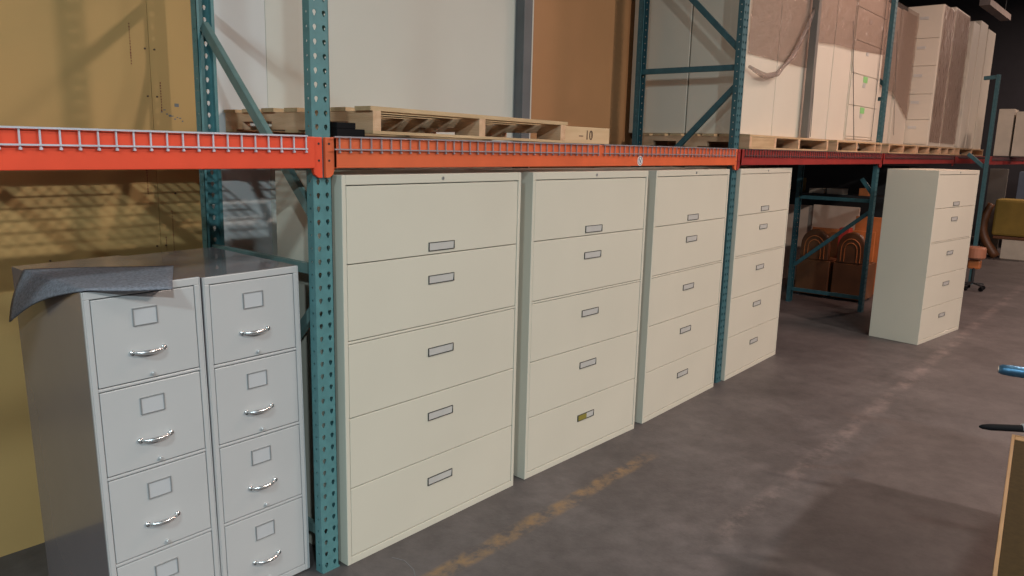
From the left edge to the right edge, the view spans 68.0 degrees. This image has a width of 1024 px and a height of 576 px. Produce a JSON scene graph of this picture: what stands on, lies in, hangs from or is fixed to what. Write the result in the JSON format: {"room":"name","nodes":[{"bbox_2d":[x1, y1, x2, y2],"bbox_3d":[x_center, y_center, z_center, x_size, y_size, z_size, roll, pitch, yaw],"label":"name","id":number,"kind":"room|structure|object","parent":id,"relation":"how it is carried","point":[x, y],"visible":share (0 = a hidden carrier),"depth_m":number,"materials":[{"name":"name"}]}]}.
{"room":"warehouse","nodes":[
{"label":"warehouse","id":0,"kind":"room"},
{"bbox_2d":[0,0,672,556],"bbox_3d":[-1.301,-1.578,3.670,0.050,5.200,8.600,10,14,40],"label":"wall","id":1,"kind":"structure","parent":0,"point":[64,63],"depth_m":3.59,"materials":[{"name":"paint"}]},
{"bbox_2d":[128,23,174,250],"bbox_3d":[-1.629,-0.648,3.440,0.002,1.040,0.147,10,14,40],"label":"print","id":2,"kind":"object","parent":1,"relation":"attached to","point":[128,23],"visible":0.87,"depth_m":3.44},
{"bbox_2d":[161,103,182,121],"bbox_3d":[-1.562,-0.806,3.486,0.002,0.082,0.102,10,14,40],"label":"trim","id":3,"kind":"structure","parent":1,"relation":"attached to","point":[175,105],"depth_m":3.49,"materials":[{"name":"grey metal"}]},
{"bbox_2d":[0,236,1023,575],"bbox_3d":[6.143,-0.086,11.068,18.000,0.100,39.000,10,14,40],"label":"floor","id":4,"kind":"structure","parent":0,"point":[845,450],"depth_m":4.16,"materials":[{"name":"concrete"}]},
{"bbox_2d":[12,255,220,575],"bbox_3d":[-1.454,0.569,2.821,0.705,1.277,0.380,11,15,40],"label":"file cabinet","id":5,"kind":"object","parent":4,"relation":"on","point":[116,381],"visible":0.98,"depth_m":2.60,"materials":[{"name":"grey metal"}]},
{"bbox_2d":[9,265,173,321],"bbox_3d":[-1.436,0.054,2.563,0.541,0.190,0.466,-3,12,-23],"label":"mat","id":6,"kind":"object","parent":5,"relation":"on","point":[33,286],"visible":1,"depth_m":2.56,"materials":[{"name":"grey fabric"}]},
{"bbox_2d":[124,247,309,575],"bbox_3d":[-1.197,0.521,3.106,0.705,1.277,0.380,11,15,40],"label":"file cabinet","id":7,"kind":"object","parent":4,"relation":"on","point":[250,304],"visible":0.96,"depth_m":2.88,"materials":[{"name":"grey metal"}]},
{"bbox_2d":[190,0,339,573],"bbox_3d":[-1.037,-0.709,3.098,0.870,3.714,0.084,10,14,40],"label":"frame","id":8,"kind":"object","parent":4,"relation":"on","point":[202,31],"visible":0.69,"depth_m":3.04,"materials":[{"name":"teal paint"}]},
{"bbox_2d":[0,128,322,177],"bbox_3d":[-1.883,-0.266,1.497,0.045,0.151,3.586,10,14,40],"label":"beam","id":9,"kind":"structure","parent":8,"relation":"attached to","point":[29,158],"depth_m":2.34,"materials":[{"name":"orange metal"}]},
{"bbox_2d":[0,126,307,152],"bbox_3d":[-1.667,-0.477,2.385,0.932,0.063,1.765,10,14,40],"label":"deck","id":10,"kind":"object","parent":9,"relation":"on","point":[19,144],"visible":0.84,"depth_m":2.33,"materials":[{"name":"metal"}]},
{"bbox_2d":[323,137,737,177],"bbox_3d":[0.464,-0.714,4.196,0.047,0.151,3.596,10,14,40],"label":"beam","id":11,"kind":"structure","parent":8,"relation":"attached to","point":[332,159],"depth_m":3.53,"materials":[{"name":"orange metal"}]},
{"bbox_2d":[334,136,599,155],"bbox_3d":[-0.443,-0.710,3.792,0.932,0.063,1.757,10,14,40],"label":"deck","id":12,"kind":"object","parent":11,"relation":"on","point":[339,137],"visible":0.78,"depth_m":3.36,"materials":[{"name":"metal"}]},
{"bbox_2d":[326,122,364,136],"bbox_3d":[-0.660,-0.620,2.968,0.100,0.052,0.135,10,14,40],"label":"block","id":13,"kind":"object","parent":12,"relation":"on","point":[336,128],"visible":0.75,"depth_m":2.92,"materials":[{"name":"black plastic"}]},
{"bbox_2d":[224,106,567,142],"bbox_3d":[-0.556,-0.808,3.802,1.115,0.107,1.289,10,13,40],"label":"wooden pallet","id":14,"kind":"object","parent":12,"relation":"on","point":[377,121],"visible":0.82,"depth_m":3.52,"materials":[{"name":"brown wood"}]},
{"bbox_2d":[565,126,609,143],"bbox_3d":[0.370,-0.837,4.163,0.092,0.088,0.460,10,14,40],"label":"wooden plank","id":15,"kind":"object","parent":12,"relation":"on","point":[580,135],"visible":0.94,"depth_m":4.14,"materials":[{"name":"beige wood"}]},
{"bbox_2d":[600,144,736,156],"bbox_3d":[0.708,-0.930,5.116,0.932,0.063,1.700,10,14,40],"label":"deck","id":16,"kind":"object","parent":11,"relation":"on","point":[610,145],"visible":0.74,"depth_m":4.72,"materials":[{"name":"metal"}]},
{"bbox_2d":[275,169,520,565],"bbox_3d":[-0.494,0.273,3.588,0.461,1.630,1.067,10,14,40],"label":"file cabinet","id":17,"kind":"object","parent":4,"relation":"on","point":[426,261],"visible":0.96,"depth_m":3.32,"materials":[{"name":"metal"}]},
{"bbox_2d":[512,0,532,167],"bbox_3d":[0.086,-1.972,5.134,0.078,5.500,0.087,10,14,40],"label":"steel column","id":18,"kind":"structure","parent":4,"relation":"on","point":[524,8],"depth_m":5.18,"materials":[{"name":"grey metal"}]},
{"bbox_2d":[469,168,648,479],"bbox_3d":[0.274,0.130,4.454,0.461,1.630,1.067,11,14,41],"label":"file cabinet","id":19,"kind":"object","parent":4,"relation":"on","point":[582,230],"visible":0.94,"depth_m":4.21,"materials":[{"name":"metal"}]},
{"bbox_2d":[603,167,729,423],"bbox_3d":[1.030,-0.015,5.328,0.461,1.630,1.067,10,14,39],"label":"file cabinet","id":20,"kind":"object","parent":4,"relation":"on","point":[686,209],"visible":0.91,"depth_m":5.10,"materials":[{"name":"metal"}]},
{"bbox_2d":[631,0,749,382],"bbox_3d":[1.306,-1.159,5.807,0.889,3.714,0.084,10,14,40],"label":"frame","id":21,"kind":"object","parent":4,"relation":"on","point":[744,5],"visible":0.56,"depth_m":5.66,"materials":[{"name":"teal paint"}]},
{"bbox_2d":[736,149,880,169],"bbox_3d":[2.830,-1.167,6.919,0.045,0.151,3.642,10,14,40],"label":"beam","id":22,"kind":"structure","parent":21,"relation":"attached to","point":[741,159],"depth_m":6.42,"materials":[{"name":"red metal"}]},
{"bbox_2d":[745,149,826,157],"bbox_3d":[1.932,-1.164,6.524,0.932,0.063,1.740,10,14,40],"label":"deck","id":23,"kind":"object","parent":22,"relation":"on","point":[748,155],"visible":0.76,"depth_m":6.19,"materials":[{"name":"metal"}]},
{"bbox_2d":[639,133,828,150],"bbox_3d":[1.965,-1.260,6.578,0.950,0.107,1.751,10,14,40],"label":"wooden pallet","id":24,"kind":"object","parent":23,"relation":"on","point":[746,141],"visible":0.83,"depth_m":6.04,"materials":[{"name":"brown wood"}]},
{"bbox_2d":[629,0,693,133],"bbox_3d":[1.598,-2.154,6.493,0.515,1.660,1.255,10,14,40],"label":"tall cabinet","id":25,"kind":"object","parent":24,"relation":"on","point":[670,21],"visible":0.44,"depth_m":6.04,"materials":[{"name":"white metal"}]},
{"bbox_2d":[686,0,781,135],"bbox_3d":[1.757,-2.044,5.929,0.455,1.660,0.590,10,14,40],"label":"tall cabinet","id":26,"kind":"object","parent":24,"relation":"on","point":[709,47],"visible":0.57,"depth_m":5.81,"materials":[{"name":"beige metal"}]},
{"bbox_2d":[771,0,812,137],"bbox_3d":[2.177,-2.124,6.412,0.455,1.660,0.680,10,14,40],"label":"tall cabinet","id":27,"kind":"object","parent":24,"relation":"on","point":[795,23],"visible":0.25,"depth_m":6.29,"materials":[{"name":"beige metal"}]},
{"bbox_2d":[800,0,821,137],"bbox_3d":[2.554,-2.142,6.408,0.060,1.715,0.060,10,14,40],"label":"board","id":28,"kind":"object","parent":24,"relation":"on","point":[817,4],"visible":1,"depth_m":6.44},
{"bbox_2d":[809,0,837,138],"bbox_3d":[2.443,-2.216,7.019,0.850,1.630,0.580,10,14,40],"label":"tall cabinet","id":29,"kind":"object","parent":24,"relation":"on","point":[829,8],"visible":0.08,"depth_m":6.84,"materials":[{"name":"beige metal"}]},
{"bbox_2d":[810,82,814,136],"bbox_3d":[2.661,-1.987,6.641,0.002,1.300,0.079,10,14,40],"label":"strap","id":30,"kind":"object","parent":29,"relation":"attached to","point":[814,82],"visible":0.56,"depth_m":6.74,"materials":[{"name":"plastic"}]},
{"bbox_2d":[827,151,881,158],"bbox_3d":[3.084,-1.385,7.849,0.932,0.063,1.720,10,14,40],"label":"deck","id":31,"kind":"object","parent":22,"relation":"on","point":[828,156],"visible":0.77,"depth_m":7.56,"materials":[{"name":"metal"}]},
{"bbox_2d":[800,140,882,152],"bbox_3d":[3.155,-1.488,7.948,0.950,0.107,1.490,10,14,40],"label":"wooden pallet","id":32,"kind":"object","parent":31,"relation":"on","point":[833,145],"visible":0.44,"depth_m":7.60,"materials":[{"name":"brown wood"}]},
{"bbox_2d":[825,0,856,139],"bbox_3d":[2.804,-2.285,7.435,0.850,1.630,0.500,10,14,40],"label":"tall cabinet","id":33,"kind":"object","parent":32,"relation":"on","point":[846,12],"visible":0.1,"depth_m":7.18,"materials":[{"name":"beige metal"}]},
{"bbox_2d":[843,0,888,148],"bbox_3d":[3.449,-2.317,7.878,0.476,1.700,0.970,10,14,40],"label":"tall cabinet","id":34,"kind":"object","parent":32,"relation":"on","point":[870,15],"visible":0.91,"depth_m":7.71,"materials":[{"name":"beige metal"}]},
{"bbox_2d":[853,42,853,121],"bbox_3d":[3.355,-2.021,7.454,0.002,1.103,0.408,10,14,40],"label":"strap","id":35,"kind":"object","parent":34,"relation":"attached to","point":[853,42],"visible":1,"depth_m":7.45,"materials":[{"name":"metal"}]},
{"bbox_2d":[871,1,886,136],"bbox_3d":[3.866,-2.312,7.990,0.002,1.500,0.029,10,14,40],"label":"strap","id":36,"kind":"object","parent":34,"relation":"attached to","point":[886,1],"visible":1,"depth_m":7.99,"materials":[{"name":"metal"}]},
{"bbox_2d":[691,166,791,380],"bbox_3d":[1.834,-0.177,6.293,0.461,1.630,1.067,10,14,38],"label":"file cabinet","id":37,"kind":"object","parent":4,"relation":"on","point":[762,194],"visible":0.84,"depth_m":6.08,"materials":[{"name":"metal"}]},
{"bbox_2d":[782,204,813,279],"bbox_3d":[3.934,-0.646,10.645,0.500,1.050,0.030,10,14,40],"label":"board","id":38,"kind":"object","parent":4,"relation":"on","point":[806,213],"visible":0.2,"depth_m":10.58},
{"bbox_2d":[795,229,835,297],"bbox_3d":[3.859,-0.335,9.547,0.400,0.840,0.429,10,14,40],"label":"chair","id":39,"kind":"object","parent":4,"relation":"on","point":[814,272],"visible":0.74,"depth_m":9.38,"materials":[{"name":"brown wood"}]},
{"bbox_2d":[811,204,859,229],"bbox_3d":[4.330,-0.572,10.246,0.600,1.070,0.030,10,14,40],"label":"board","id":40,"kind":"object","parent":4,"relation":"on","point":[825,216],"visible":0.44,"depth_m":10.18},
{"bbox_2d":[776,165,894,198],"bbox_3d":[4.483,-0.911,10.637,1.600,1.600,0.500,10,14,40],"label":"storage shelf","id":41,"kind":"object","parent":4,"relation":"on","point":[791,191],"visible":0.17,"depth_m":10.35,"materials":[{"name":"metal"}]},
{"bbox_2d":[798,178,806,191],"bbox_3d":[4.095,-1.457,10.724,0.050,0.200,0.200,10,14,40],"label":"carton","id":42,"kind":"object","parent":41,"relation":"on","point":[804,179],"visible":0.33,"depth_m":10.73,"materials":[{"name":"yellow cardboard"}]},
{"bbox_2d":[809,187,826,193],"bbox_3d":[4.279,-1.359,10.580,0.200,0.070,0.200,10,14,40],"label":"carton","id":43,"kind":"object","parent":41,"relation":"on","point":[811,190],"visible":0.8,"depth_m":10.50,"materials":[{"name":"cardboard"}]},
{"bbox_2d":[827,188,847,194],"bbox_3d":[4.469,-1.329,10.420,0.220,0.080,0.200,10,14,40],"label":"carton","id":44,"kind":"object","parent":41,"relation":"on","point":[840,191],"visible":1,"depth_m":10.35,"materials":[{"name":"grey cardboard"}]},
{"bbox_2d":[859,188,869,195],"bbox_3d":[4.750,-1.288,10.183,0.120,0.100,0.200,10,14,40],"label":"carton","id":45,"kind":"object","parent":41,"relation":"on","point":[862,191],"visible":0.63,"depth_m":10.11,"materials":[{"name":"orange cardboard"}]},
{"bbox_2d":[757,164,925,217],"bbox_3d":[4.966,-1.103,11.722,2.200,1.600,0.900,10,14,40],"label":"crate","id":46,"kind":"object","parent":4,"relation":"on","point":[848,176],"visible":0.23,"depth_m":11.15,"materials":[{"name":"metal"}]},
{"bbox_2d":[786,0,897,312],"bbox_3d":[3.685,-1.614,8.544,0.888,3.714,0.084,10,14,40],"label":"frame","id":47,"kind":"object","parent":4,"relation":"on","point":[884,83],"visible":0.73,"depth_m":8.51,"materials":[{"name":"teal paint"}]},
{"bbox_2d":[880,153,953,166],"bbox_3d":[5.225,-1.624,9.674,0.045,0.151,3.684,10,14,40],"label":"beam","id":48,"kind":"structure","parent":47,"relation":"attached to","point":[917,159],"depth_m":9.32,"materials":[{"name":"red metal"}]},
{"bbox_2d":[885,153,924,158],"bbox_3d":[4.314,-1.620,9.265,0.932,0.063,1.740,10,14,40],"label":"deck","id":49,"kind":"object","parent":48,"relation":"on","point":[893,154],"visible":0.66,"depth_m":8.74,"materials":[{"name":"metal"}]},
{"bbox_2d":[857,143,916,153],"bbox_3d":[4.208,-1.689,9.159,0.950,0.107,1.245,10,14,40],"label":"wooden pallet","id":50,"kind":"object","parent":49,"relation":"on","point":[895,148],"visible":0.35,"depth_m":8.88,"materials":[{"name":"brown wood"}]},
{"bbox_2d":[872,2,901,142],"bbox_3d":[4.149,-2.535,9.023,0.460,1.600,1.050,10,14,40],"label":"cabinet","id":51,"kind":"object","parent":50,"relation":"on","point":[898,17],"visible":0.17,"depth_m":9.10,"materials":[{"name":"beige metal"}]},
{"bbox_2d":[925,154,954,159],"bbox_3d":[5.473,-1.841,10.598,0.932,0.063,1.740,10,14,40],"label":"deck","id":52,"kind":"object","parent":48,"relation":"on","point":[934,156],"visible":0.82,"depth_m":10.38,"materials":[{"name":"metal"}]},
{"bbox_2d":[889,145,939,154],"bbox_3d":[5.024,-1.845,10.097,0.950,0.106,1.229,10,14,40],"label":"wooden pallet","id":53,"kind":"object","parent":52,"relation":"on","point":[933,150],"visible":0.34,"depth_m":9.84,"materials":[{"name":"brown wood"}]},
{"bbox_2d":[886,9,917,143],"bbox_3d":[4.743,-2.643,9.676,0.460,1.600,0.670,10,14,40],"label":"cabinet","id":54,"kind":"object","parent":53,"relation":"on","point":[908,21],"visible":0.24,"depth_m":9.48,"materials":[{"name":"beige metal"}]},
{"bbox_2d":[893,31,897,134],"bbox_3d":[4.672,-2.477,9.245,0.002,1.202,0.359,10,14,40],"label":"strap","id":55,"kind":"object","parent":54,"relation":"attached to","point":[897,31],"visible":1,"depth_m":9.23,"materials":[{"name":"plastic"}]},
{"bbox_2d":[903,4,954,146],"bbox_3d":[5.417,-2.755,9.983,0.420,1.740,0.626,10,14,40],"label":"tall cabinet","id":56,"kind":"object","parent":53,"relation":"on","point":[935,23],"visible":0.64,"depth_m":9.73,"materials":[{"name":"beige metal"}]},
{"bbox_2d":[939,147,954,154],"bbox_3d":[5.734,-1.981,10.915,0.950,0.106,0.928,10,14,40],"label":"wooden pallet","id":57,"kind":"object","parent":52,"relation":"on","point":[943,150],"visible":0.23,"depth_m":10.63,"materials":[{"name":"brown wood"}]},
{"bbox_2d":[936,7,969,146],"bbox_3d":[5.935,-2.883,10.573,0.420,1.800,0.916,10,14,40],"label":"tall cabinet","id":58,"kind":"object","parent":57,"relation":"on","point":[962,20],"visible":0.43,"depth_m":10.41,"materials":[{"name":"beige metal"}]},
{"bbox_2d":[951,156,984,165],"bbox_3d":[7.536,-2.066,12.332,0.045,0.151,3.484,10,14,40],"label":"beam","id":59,"kind":"structure","parent":48,"relation":"attached to","point":[957,160],"depth_m":11.57,"materials":[{"name":"red metal"}]},
{"bbox_2d":[954,148,982,155],"bbox_3d":[6.840,-2.192,12.187,0.950,0.107,1.929,10,14,40],"label":"wooden pallet","id":60,"kind":"object","parent":59,"relation":"on","point":[976,152],"visible":0.27,"depth_m":11.93,"materials":[{"name":"brown wood"}]},
{"bbox_2d":[950,21,979,147],"bbox_3d":[6.576,-2.996,11.312,0.420,1.780,0.446,10,14,40],"label":"tall cabinet","id":61,"kind":"object","parent":60,"relation":"on","point":[974,28],"visible":0.43,"depth_m":11.11,"materials":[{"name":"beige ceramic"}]},
{"bbox_2d":[964,20,987,148],"bbox_3d":[6.935,-3.104,11.717,0.420,1.860,0.546,10,14,40],"label":"tall cabinet","id":62,"kind":"object","parent":60,"relation":"on","point":[983,31],"visible":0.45,"depth_m":11.55,"materials":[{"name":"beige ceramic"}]},
{"bbox_2d":[972,29,995,148],"bbox_3d":[7.367,-3.167,12.219,0.420,1.820,0.616,10,14,40],"label":"tall cabinet","id":63,"kind":"object","parent":60,"relation":"on","point":[990,42],"visible":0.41,"depth_m":12.04,"materials":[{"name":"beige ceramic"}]},
{"bbox_2d":[955,156,1023,160],"bbox_3d":[7.529,-2.030,11.877,0.494,0.063,3.300,10,14,40],"label":"deck","id":64,"kind":"object","parent":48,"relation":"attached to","point":[962,157],"visible":0.84,"depth_m":11.02,"materials":[{"name":"metal"}]},
{"bbox_2d":[993,109,1018,155],"bbox_3d":[7.607,-2.388,11.683,0.200,0.700,0.400,10,14,40],"label":"carton","id":65,"kind":"object","parent":64,"relation":"on","point":[1006,118],"visible":0.94,"depth_m":11.54,"materials":[{"name":"white cardboard"}]},
{"bbox_2d":[1011,112,1023,156],"bbox_3d":[7.781,-2.336,11.540,0.200,0.660,0.400,10,14,40],"label":"carton","id":66,"kind":"object","parent":64,"relation":"on","point":[1018,138],"visible":1,"depth_m":11.41,"materials":[{"name":"white cardboard"}]},
{"bbox_2d":[812,227,875,261],"bbox_3d":[4.264,-0.362,9.851,0.780,0.800,0.040,10,14,40],"label":"board","id":67,"kind":"object","parent":4,"relation":"on","point":[830,231],"visible":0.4,"depth_m":9.84,"materials":[{"name":"brown wood"}]},
{"bbox_2d":[836,227,852,257],"bbox_3d":[4.208,-0.347,9.655,0.120,0.840,0.150,10,14,40],"label":"box","id":68,"kind":"object","parent":4,"relation":"on","point":[849,230],"visible":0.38,"depth_m":9.55,"materials":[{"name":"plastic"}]},
{"bbox_2d":[830,232,875,300],"bbox_3d":[4.185,-0.276,9.273,0.380,0.840,0.429,10,14,40],"label":"chair","id":69,"kind":"object","parent":4,"relation":"on","point":[847,268],"visible":0.84,"depth_m":9.13,"materials":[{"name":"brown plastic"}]},
{"bbox_2d":[855,216,881,292],"bbox_3d":[4.600,-0.406,9.645,0.520,0.980,0.040,10,14,40],"label":"board","id":70,"kind":"object","parent":4,"relation":"on","point":[861,225],"visible":0.26,"depth_m":9.60,"materials":[{"name":"brown wood"}]},
{"bbox_2d":[869,168,979,344],"bbox_3d":[4.093,-0.352,7.524,1.067,1.630,0.461,-8,14,-41],"label":"file cabinet","id":71,"kind":"object","parent":4,"relation":"on","point":[928,213],"visible":1,"depth_m":7.21,"materials":[{"name":"metal"}]},
{"bbox_2d":[964,246,986,291],"bbox_3d":[6.191,-0.266,10.193,0.336,0.580,0.350,10,14,40],"label":"stool","id":72,"kind":"object","parent":4,"relation":"on","point":[976,254],"visible":0.89,"depth_m":10.13,"materials":[{"name":"leather"}]},
{"bbox_2d":[967,259,981,268],"bbox_3d":[6.225,-0.320,10.210,0.150,0.120,0.120,10,14,40],"label":"seat cushion","id":73,"kind":"object","parent":72,"relation":"on","point":[972,263],"depth_m":10.17,"materials":[{"name":"orange fabric"}]},
{"bbox_2d":[967,74,1000,280],"bbox_3d":[6.413,-1.476,10.509,0.285,2.851,0.100,10,14,40],"label":"post","id":74,"kind":"object","parent":4,"relation":"on","point":[985,166],"visible":0.85,"depth_m":10.37,"materials":[{"name":"teal metal"}]},
{"bbox_2d":[989,156,1023,164],"bbox_3d":[7.681,-1.952,11.745,0.045,0.151,3.604,10,14,40],"label":"beam","id":75,"kind":"structure","parent":74,"relation":"attached to","point":[991,162],"depth_m":11.31,"materials":[{"name":"red metal"}]},
{"bbox_2d":[979,202,999,257],"bbox_3d":[8.520,-1.018,13.520,0.402,1.000,0.152,10,14,40],"label":"bentwood side","id":76,"kind":"object","parent":4,"relation":"on","point":[984,237],"visible":0.85,"depth_m":13.51,"materials":[{"name":"brown wood"}]},
{"bbox_2d":[980,169,1008,250],"bbox_3d":[9.198,-1.490,14.482,0.300,1.550,0.040,10,14,40],"label":"sheet","id":77,"kind":"object","parent":4,"relation":"on","point":[998,178],"visible":0.6,"depth_m":14.42,"materials":[{"name":"grey"}]},
{"bbox_2d":[992,434,1023,575],"bbox_3d":[1.537,1.122,1.720,0.850,0.750,2.300,9,13,34],"label":"work table","id":78,"kind":"object","parent":4,"relation":"on","point":[1009,553],"visible":1,"depth_m":2.15,"materials":[{"name":"brown wood"}]},
{"bbox_2d":[979,424,1023,431],"bbox_3d":[2.009,0.525,2.810,0.528,0.033,0.029,2,11,5],"label":"rod","id":79,"kind":"object","parent":78,"relation":"on","point":[994,427],"visible":1,"depth_m":2.82,"materials":[{"name":"plastic"}]},
{"bbox_2d":[1000,239,1023,260],"bbox_3d":[9.060,-0.682,13.441,0.620,0.338,0.460,10,14,40],"label":"carton","id":80,"kind":"object","parent":4,"relation":"on","point":[1010,249],"visible":0.79,"depth_m":13.35,"materials":[{"name":"beige cardboard"}]},
{"bbox_2d":[991,198,1023,240],"bbox_3d":[9.012,-1.205,13.396,0.820,0.700,0.500,10,14,40],"label":"block","id":81,"kind":"object","parent":80,"relation":"on","point":[1008,220],"visible":1,"depth_m":13.32,"materials":[{"name":"yellow fabric"}]},
{"bbox_2d":[993,235,1023,240],"bbox_3d":[9.004,-0.888,13.455,0.760,0.055,0.460,10,14,40],"label":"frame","id":82,"kind":"object","parent":81,"relation":"on","point":[1008,237],"depth_m":13.35,"materials":[{"name":"brown plastic"}]},
{"bbox_2d":[1016,172,1023,198],"bbox_3d":[10.724,-1.474,14.733,1.500,1.500,1.200,10,14,40],"label":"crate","id":83,"kind":"object","parent":4,"relation":"on","point":[1020,188],"visible":0.27,"depth_m":14.64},
{"bbox_3d":[2.578,0.902,3.040,0.800,0.746,0.902,11,15,43],"label":"carton","id":84,"kind":"object","parent":4,"relation":"on","visible":0},
{"bbox_2d":[997,364,1023,377],"bbox_3d":[2.477,0.407,3.468,0.440,0.066,0.060,6,12,24],"label":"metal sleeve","id":85,"kind":"object","parent":84,"relation":"on","point":[1009,370],"visible":1,"depth_m":3.52,"materials":[{"name":"blue metal"}]},
{"bbox_2d":[673,165,755,166],"bbox_3d":[2.147,-3.969,14.965,0.100,5.900,13.400,10,14,40],"label":"wall","id":86,"kind":"structure","parent":0,"point":[696,165],"depth_m":18.20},
{"bbox_2d":[756,0,1023,235],"bbox_3d":[11.131,-3.973,16.168,18.000,5.900,0.100,10,14,40],"label":"wall","id":87,"kind":"structure","parent":0,"point":[1008,54],"depth_m":16.48,"materials":[{"name":"paint"}]},
{"bbox_3d":[6.289,-5.981,9.961,18.000,0.100,39.000,10,14,40],"label":"ceiling","id":88,"kind":"structure","parent":0,"visible":0},
{"bbox_2d":[979,0,1010,20],"bbox_3d":[8.529,-5.643,13.199,0.160,1.650,1.900,11,14,40],"label":"strip light","id":89,"kind":"object","parent":88,"relation":"hanging from","point":[990,6],"visible":1,"depth_m":13.18,"materials":[{"name":"metal"}]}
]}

